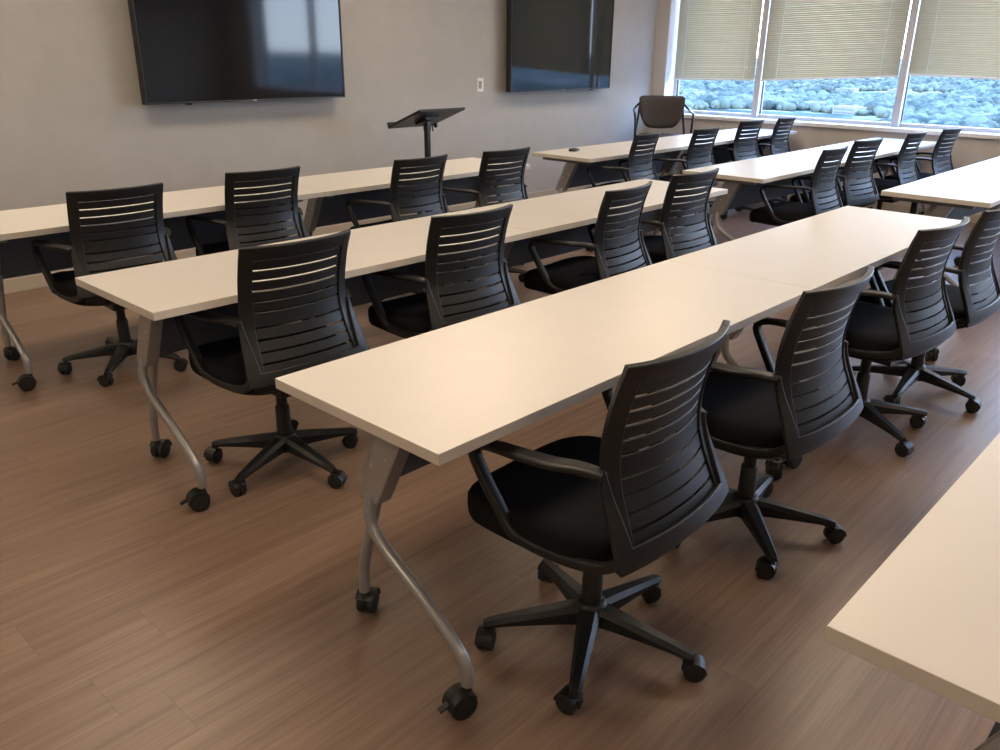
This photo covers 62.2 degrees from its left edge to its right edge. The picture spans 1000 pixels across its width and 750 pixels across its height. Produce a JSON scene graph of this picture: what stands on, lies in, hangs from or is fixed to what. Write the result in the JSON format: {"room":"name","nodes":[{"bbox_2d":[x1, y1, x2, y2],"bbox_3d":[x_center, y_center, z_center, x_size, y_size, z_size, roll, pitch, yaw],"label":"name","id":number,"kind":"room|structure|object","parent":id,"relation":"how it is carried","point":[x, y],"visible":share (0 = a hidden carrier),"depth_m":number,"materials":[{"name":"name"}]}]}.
{"room":"training room","nodes":[
{"label":"training room","id":0,"kind":"room"},
{"bbox_2d":[0,0,657,279],"bbox_3d":[-2.214,-2.229,6.024,0.120,2.750,12.530,19,28,39],"label":"wall","id":1,"kind":"structure","parent":0,"point":[73,116],"depth_m":6.76,"materials":[{"name":"grey paint"}]},
{"bbox_2d":[128,0,344,104],"bbox_3d":[-1.881,-2.508,6.090,0.137,0.960,1.672,19,28,39],"label":"television","id":2,"kind":"object","parent":1,"relation":"attached to","point":[187,52],"visible":1,"depth_m":6.02,"materials":[{"name":"black glass"}]},
{"bbox_2d":[3,175,645,293],"bbox_3d":[-2.282,-0.935,6.365,0.012,0.090,12.020,19,28,39],"label":"baseboard","id":3,"kind":"structure","parent":1,"relation":"attached to","point":[35,281],"depth_m":7.11,"materials":[{"name":"plastic"}]},
{"bbox_2d":[477,78,483,91],"bbox_3d":[-0.188,-2.803,8.012,0.014,0.125,0.085,19,28,39],"label":"light switch","id":4,"kind":"object","parent":1,"relation":"attached to","point":[480,81],"visible":1,"depth_m":8.01,"materials":[{"name":"white plastic"}]},
{"bbox_2d":[506,0,614,91],"bbox_3d":[0.621,-3.436,8.587,0.137,0.942,1.640,19,28,39],"label":"television","id":5,"kind":"object","parent":1,"relation":"attached to","point":[552,45],"visible":1,"depth_m":8.49,"materials":[{"name":"black glass"}]},
{"bbox_2d":[0,196,999,749],"bbox_3d":[1.479,0.439,3.254,10.550,0.120,12.630,19,28,39],"label":"floor","id":6,"kind":"structure","parent":0,"point":[133,617],"depth_m":2.52,"materials":[{"name":"wood"}]},
{"bbox_2d":[31,182,187,386],"bbox_3d":[-1.911,-0.482,4.081,0.604,0.923,0.610,-19,29,-41],"label":"office chair","id":7,"kind":"object","parent":6,"relation":"on","point":[62,284],"visible":0.73,"depth_m":3.87,"materials":[{"name":"black plastic"}]},
{"bbox_2d":[0,184,325,390],"bbox_3d":[-1.859,-0.566,4.545,0.634,0.740,1.818,19,28,39],"label":"table","id":8,"kind":"object","parent":6,"relation":"on","point":[19,228],"visible":0.41,"depth_m":4.21,"materials":[{"name":"laminate"}]},
{"bbox_2d":[185,166,312,320],"bbox_3d":[-1.386,-0.705,4.664,0.616,0.923,0.637,-19,29,-40],"label":"office chair","id":9,"kind":"object","parent":6,"relation":"on","point":[233,180],"visible":0.5,"depth_m":4.43,"materials":[{"name":"black plastic"}]},
{"bbox_2d":[174,230,369,496],"bbox_3d":[-0.821,-0.080,3.086,0.642,0.923,0.597,20,29,40],"label":"office chair","id":10,"kind":"object","parent":6,"relation":"on","point":[248,363],"visible":0.96,"depth_m":2.91,"materials":[{"name":"black plastic"}]},
{"bbox_2d":[75,214,532,511],"bbox_3d":[-0.687,-0.163,3.550,0.634,0.740,1.818,19,28,39],"label":"table","id":11,"kind":"object","parent":6,"relation":"on","point":[158,292],"visible":0.44,"depth_m":3.12,"materials":[{"name":"laminate"}]},
{"bbox_2d":[345,154,449,304],"bbox_3d":[-0.611,-0.918,5.230,0.643,0.923,0.598,18,28,38],"label":"office chair","id":12,"kind":"object","parent":6,"relation":"on","point":[400,166],"visible":0.39,"depth_m":4.99,"materials":[{"name":"black plastic"}]},
{"bbox_2d":[284,157,530,264],"bbox_3d":[-0.613,-1.038,5.784,0.634,0.740,1.818,19,28,39],"label":"table","id":13,"kind":"object","parent":6,"relation":"on","point":[373,184],"visible":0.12,"depth_m":5.47,"materials":[{"name":"laminate"}]},
{"bbox_2d":[387,107,464,211],"bbox_3d":[-0.610,-1.700,7.014,0.428,1.077,0.500,19,28,39],"label":"lectern","id":14,"kind":"object","parent":6,"relation":"on","point":[426,118],"visible":0.5,"depth_m":6.83,"materials":[{"name":"black metal"}]},
{"bbox_2d":[362,204,519,338],"bbox_3d":[-0.244,-0.282,3.616,0.612,0.923,0.642,-19,29,-40],"label":"office chair","id":15,"kind":"object","parent":6,"relation":"on","point":[435,308],"visible":0.62,"depth_m":3.40,"materials":[{"name":"black plastic"}]},
{"bbox_2d":[442,147,530,291],"bbox_3d":[-0.104,-1.094,5.691,0.606,0.923,0.608,20,29,40],"label":"office chair","id":16,"kind":"object","parent":6,"relation":"on","point":[506,156],"visible":0.38,"depth_m":5.42,"materials":[{"name":"black plastic"}]},
{"bbox_2d":[275,260,812,720],"bbox_3d":[0.278,0.198,2.658,0.634,0.740,1.818,19,28,39],"label":"table","id":17,"kind":"object","parent":6,"relation":"on","point":[437,397],"visible":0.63,"depth_m":2.21,"materials":[{"name":"laminate"}]},
{"bbox_2d":[444,179,727,302],"bbox_3d":[0.559,-0.635,4.789,0.634,0.740,1.818,19,28,39],"label":"table","id":18,"kind":"object","parent":6,"relation":"on","point":[567,216],"visible":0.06,"depth_m":4.51,"materials":[{"name":"laminate"}]},
{"bbox_2d":[524,181,652,294],"bbox_3d":[0.472,-0.519,4.240,0.650,0.923,0.605,16,26,34],"label":"office chair","id":19,"kind":"object","parent":6,"relation":"on","point":[562,275],"visible":0.52,"depth_m":4.05,"materials":[{"name":"black plastic"}]},
{"bbox_2d":[467,320,729,714],"bbox_3d":[0.263,0.306,2.130,0.646,0.923,0.609,19,28,38],"label":"office chair","id":20,"kind":"object","parent":6,"relation":"on","point":[594,506],"visible":0.98,"depth_m":1.98,"materials":[{"name":"black plastic"}]},
{"bbox_2d":[532,138,705,251],"bbox_3d":[1.111,-1.643,7.378,0.634,0.740,1.818,19,28,39],"label":"table","id":21,"kind":"object","parent":6,"relation":"on","point":[573,174],"visible":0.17,"depth_m":7.07,"materials":[{"name":"laminate"}]},
{"bbox_2d":[569,148,578,151],"bbox_3d":[0.619,-1.885,6.934,0.076,0.024,0.116,11,24,24],"label":"speakerphone","id":22,"kind":"object","parent":21,"relation":"on","point":[570,149],"visible":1,"depth_m":6.89,"materials":[{"name":"black plastic"}]},
{"bbox_2d":[584,131,660,235],"bbox_3d":[1.004,-1.523,6.818,0.617,0.923,0.609,15,26,33],"label":"office chair","id":23,"kind":"object","parent":6,"relation":"on","point":[644,139],"visible":0.45,"depth_m":6.57,"materials":[{"name":"black plastic"}]},
{"bbox_2d":[604,168,719,267],"bbox_3d":[0.909,-0.732,4.796,0.596,0.923,0.616,18,27,38],"label":"office chair","id":24,"kind":"object","parent":6,"relation":"on","point":[665,246],"visible":0.47,"depth_m":4.52,"materials":[{"name":"black plastic"}]},
{"bbox_2d":[633,95,694,173],"bbox_3d":[1.823,-2.617,9.449,0.668,1.055,0.626,2,21,5],"label":"armchair","id":25,"kind":"object","parent":6,"relation":"on","point":[655,111],"visible":0.55,"depth_m":9.46,"materials":[{"name":"brown fabric"}]},
{"bbox_2d":[651,127,719,236],"bbox_3d":[1.619,-1.712,7.317,0.647,0.923,0.602,18,28,38],"label":"office chair","id":26,"kind":"object","parent":6,"relation":"on","point":[703,134],"visible":0.38,"depth_m":7.06,"materials":[{"name":"black plastic"}]},
{"bbox_2d":[659,128,796,216],"bbox_3d":[2.357,-2.116,8.617,0.634,0.740,1.818,19,28,39],"label":"table","id":27,"kind":"object","parent":6,"relation":"on","point":[724,138],"visible":0.19,"depth_m":8.48,"materials":[{"name":"laminate"}]},
{"bbox_2d":[695,119,764,218],"bbox_3d":[2.272,-2.052,8.203,0.612,0.923,0.637,-20,29,-41],"label":"office chair","id":28,"kind":"object","parent":6,"relation":"on","point":[744,145],"visible":0.38,"depth_m":7.94,"materials":[{"name":"black plastic"}]},
{"bbox_2d":[651,265,873,579],"bbox_3d":[0.818,0.095,2.685,0.600,0.923,0.616,-20,29,-41],"label":"office chair","id":29,"kind":"object","parent":6,"relation":"on","point":[754,414],"visible":0.83,"depth_m":2.50,"materials":[{"name":"black plastic"}]},
{"bbox_2d":[732,116,795,209],"bbox_3d":[2.719,-2.207,8.609,0.608,0.923,0.606,17,27,36],"label":"office chair","id":30,"kind":"object","parent":6,"relation":"on","point":[781,142],"visible":0.34,"depth_m":8.33,"materials":[{"name":"black plastic"}]},
{"bbox_2d":[683,151,867,244],"bbox_3d":[2.152,-1.264,6.438,0.634,0.740,1.818,19,28,39],"label":"table","id":31,"kind":"object","parent":6,"relation":"on","point":[743,179],"visible":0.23,"depth_m":6.07,"materials":[{"name":"laminate"}]},
{"bbox_2d":[750,145,848,226],"bbox_3d":[2.152,-1.174,5.960,0.642,0.923,0.612,18,27,37],"label":"office chair","id":32,"kind":"object","parent":6,"relation":"on","point":[777,214],"visible":0.58,"depth_m":5.78,"materials":[{"name":"black plastic"}]},
{"bbox_2d":[669,206,961,468],"bbox_3d":[1.524,-0.274,3.897,0.634,0.740,1.818,19,28,39],"label":"table","id":33,"kind":"object","parent":6,"relation":"on","point":[831,248],"visible":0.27,"depth_m":3.56,"materials":[{"name":"laminate"}]},
{"bbox_2d":[790,138,883,207],"bbox_3d":[2.655,-1.400,6.551,0.612,0.923,0.643,-17,28,-38],"label":"office chair","id":34,"kind":"object","parent":6,"relation":"on","point":[857,198],"visible":0.49,"depth_m":6.31,"materials":[{"name":"black plastic"}]},
{"bbox_2d":[799,137,935,214],"bbox_3d":[3.398,-1.736,7.677,0.634,0.740,1.818,19,28,39],"label":"table","id":35,"kind":"object","parent":6,"relation":"on","point":[889,147],"visible":0.16,"depth_m":7.66,"materials":[{"name":"laminate"}]},
{"bbox_2d":[798,216,968,456],"bbox_3d":[1.556,-0.215,3.496,0.601,0.923,0.613,17,27,36],"label":"office chair","id":36,"kind":"object","parent":6,"relation":"on","point":[879,333],"visible":0.8,"depth_m":3.27,"materials":[{"name":"black plastic"}]},
{"bbox_2d":[842,130,926,209],"bbox_3d":[3.317,-1.648,7.202,0.606,0.923,0.608,19,28,38],"label":"office chair","id":37,"kind":"object","parent":6,"relation":"on","point":[882,184],"visible":0.48,"depth_m":6.96,"materials":[{"name":"black plastic"}]},
{"bbox_2d":[824,433,999,749],"bbox_3d":[1.329,0.557,1.770,0.634,0.740,1.818,19,28,39],"label":"table","id":38,"kind":"object","parent":6,"relation":"on","point":[928,616],"visible":1,"depth_m":1.26,"materials":[{"name":"laminate"}]},
{"bbox_2d":[884,126,962,213],"bbox_3d":[3.859,-1.799,7.602,0.600,0.923,0.644,-19,29,-41],"label":"office chair","id":39,"kind":"object","parent":6,"relation":"on","point":[937,156],"visible":0.41,"depth_m":7.35,"materials":[{"name":"black plastic"}]},
{"bbox_2d":[852,209,999,412],"bbox_3d":[2.008,-0.351,3.855,0.637,0.923,0.616,19,28,39],"label":"office chair","id":40,"kind":"object","parent":6,"relation":"on","point":[970,308],"visible":0.7,"depth_m":3.72,"materials":[{"name":"black plastic"}]},
{"bbox_2d":[881,165,999,285],"bbox_3d":[3.191,-0.941,5.645,0.634,0.740,1.818,19,28,39],"label":"table","id":41,"kind":"object","parent":6,"relation":"on","point":[969,190],"visible":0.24,"depth_m":5.17,"materials":[{"name":"laminate"}]},
{"bbox_2d":[972,156,999,254],"bbox_3d":[4.437,-1.413,6.885,0.634,0.740,1.818,19,28,39],"label":"table","id":42,"kind":"object","parent":6,"relation":"on","point":[994,162],"visible":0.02,"depth_m":6.43,"materials":[{"name":"laminate"}]},
{"bbox_2d":[648,0,999,213],"bbox_3d":[5.654,-2.473,6.868,10.150,2.750,0.320,19,28,39],"label":"wall","id":43,"kind":"structure","parent":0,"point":[966,151],"depth_m":9.02,"materials":[{"name":"beige paint"}]},
{"bbox_2d":[674,0,762,80],"bbox_3d":[2.483,-3.999,9.456,1.049,1.223,0.066,19,28,39],"label":"blind","id":44,"kind":"object","parent":43,"relation":"attached to","point":[717,39],"visible":1,"depth_m":9.51,"materials":[{"name":"beige fabric"}]},
{"bbox_2d":[673,0,770,117],"bbox_3d":[2.546,-3.842,9.549,1.148,1.620,0.123,19,28,39],"label":"window","id":45,"kind":"structure","parent":43,"relation":"attached to","point":[676,82],"depth_m":9.33,"materials":[{"name":"metal"}]},
{"bbox_2d":[646,174,980,223],"bbox_3d":[5.527,-1.192,7.240,10.120,0.090,0.012,19,28,39],"label":"baseboard","id":46,"kind":"structure","parent":43,"relation":"attached to","point":[885,206],"depth_m":8.50,"materials":[{"name":"plastic"}]},
{"bbox_2d":[761,0,910,80],"bbox_3d":[3.468,-3.665,8.604,1.471,1.203,0.050,19,28,39],"label":"blind","id":47,"kind":"object","parent":43,"relation":"attached to","point":[806,39],"visible":1,"depth_m":8.64,"materials":[{"name":"beige fabric"}]},
{"bbox_2d":[758,0,920,126],"bbox_3d":[3.519,-3.500,8.702,1.590,1.620,0.123,19,28,39],"label":"window","id":48,"kind":"structure","parent":43,"relation":"attached to","point":[761,115],"depth_m":8.37,"materials":[{"name":"metal"}]},
{"bbox_2d":[684,113,999,139],"bbox_3d":[5.315,-2.043,7.306,8.976,0.038,0.290,19,28,39],"label":"sill","id":49,"kind":"structure","parent":43,"relation":"attached to","point":[985,135],"depth_m":8.61,"materials":[{"name":"white paint"}]},
{"bbox_2d":[899,75,999,132],"bbox_3d":[4.658,-3.111,7.743,1.558,1.620,0.070,19,28,39],"label":"window","id":50,"kind":"structure","parent":43,"relation":"attached to","point":[911,125],"depth_m":8.26,"materials":[{"name":"metal"}]},
{"bbox_2d":[907,0,999,79],"bbox_3d":[4.603,-3.295,7.604,1.474,1.138,0.050,19,28,39],"label":"blind","id":51,"kind":"object","parent":43,"relation":"attached to","point":[953,38],"visible":1,"depth_m":7.88,"materials":[{"name":"beige fabric"}]},
{"label":"outside","id":52,"kind":"structure","parent":0,"visible":0},
{"bbox_2d":[702,59,929,120],"bbox_3d":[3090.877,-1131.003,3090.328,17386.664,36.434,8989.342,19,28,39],"label":"ground","id":53,"kind":"structure","parent":52,"point":[805,113],"depth_m":756.53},
{"bbox_2d":[805,101,825,104],"bbox_3d":[319.765,-276.117,848.747,15.800,9.000,37.100,-14,26,-33],"label":"building","id":54,"kind":"structure","parent":53,"relation":"on","point":[820,102],"depth_m":839.76,"materials":[{"name":"white"}]},
{"bbox_2d":[679,69,999,128],"bbox_3d":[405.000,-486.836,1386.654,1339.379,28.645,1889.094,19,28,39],"label":"trees","id":55,"kind":"object","parent":53,"relation":"on","point":[949,108],"visible":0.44,"depth_m":978.19,"materials":[{"name":"green plant"}]},
{"bbox_2d":[826,105,866,114],"bbox_3d":[318.860,-245.284,766.164,15.800,9.000,37.100,-8,23,-21],"label":"building","id":56,"kind":"structure","parent":53,"relation":"on","point":[837,109],"depth_m":756.90,"materials":[{"name":"white concrete"}]},
{"bbox_2d":[835,87,858,92],"bbox_3d":[589.884,-485.280,1411.740,15.800,9.000,37.100,-15,26,-35],"label":"building","id":57,"kind":"structure","parent":53,"relation":"on","point":[853,89],"depth_m":1403.41,"materials":[{"name":"white"}]},
{"bbox_2d":[887,88,912,93],"bbox_3d":[672.346,-478.664,1396.408,15.800,9.000,37.100,-16,27,-36],"label":"building","id":58,"kind":"structure","parent":53,"relation":"on","point":[888,90],"depth_m":1395.39,"materials":[{"name":"white"}]},
{"bbox_2d":[922,91,943,94],"bbox_3d":[669.904,-436.297,1287.610,15.800,9.000,37.100,-1,21,-4],"label":"building","id":59,"kind":"structure","parent":53,"relation":"on","point":[925,93],"depth_m":1276.11,"materials":[{"name":"white"}]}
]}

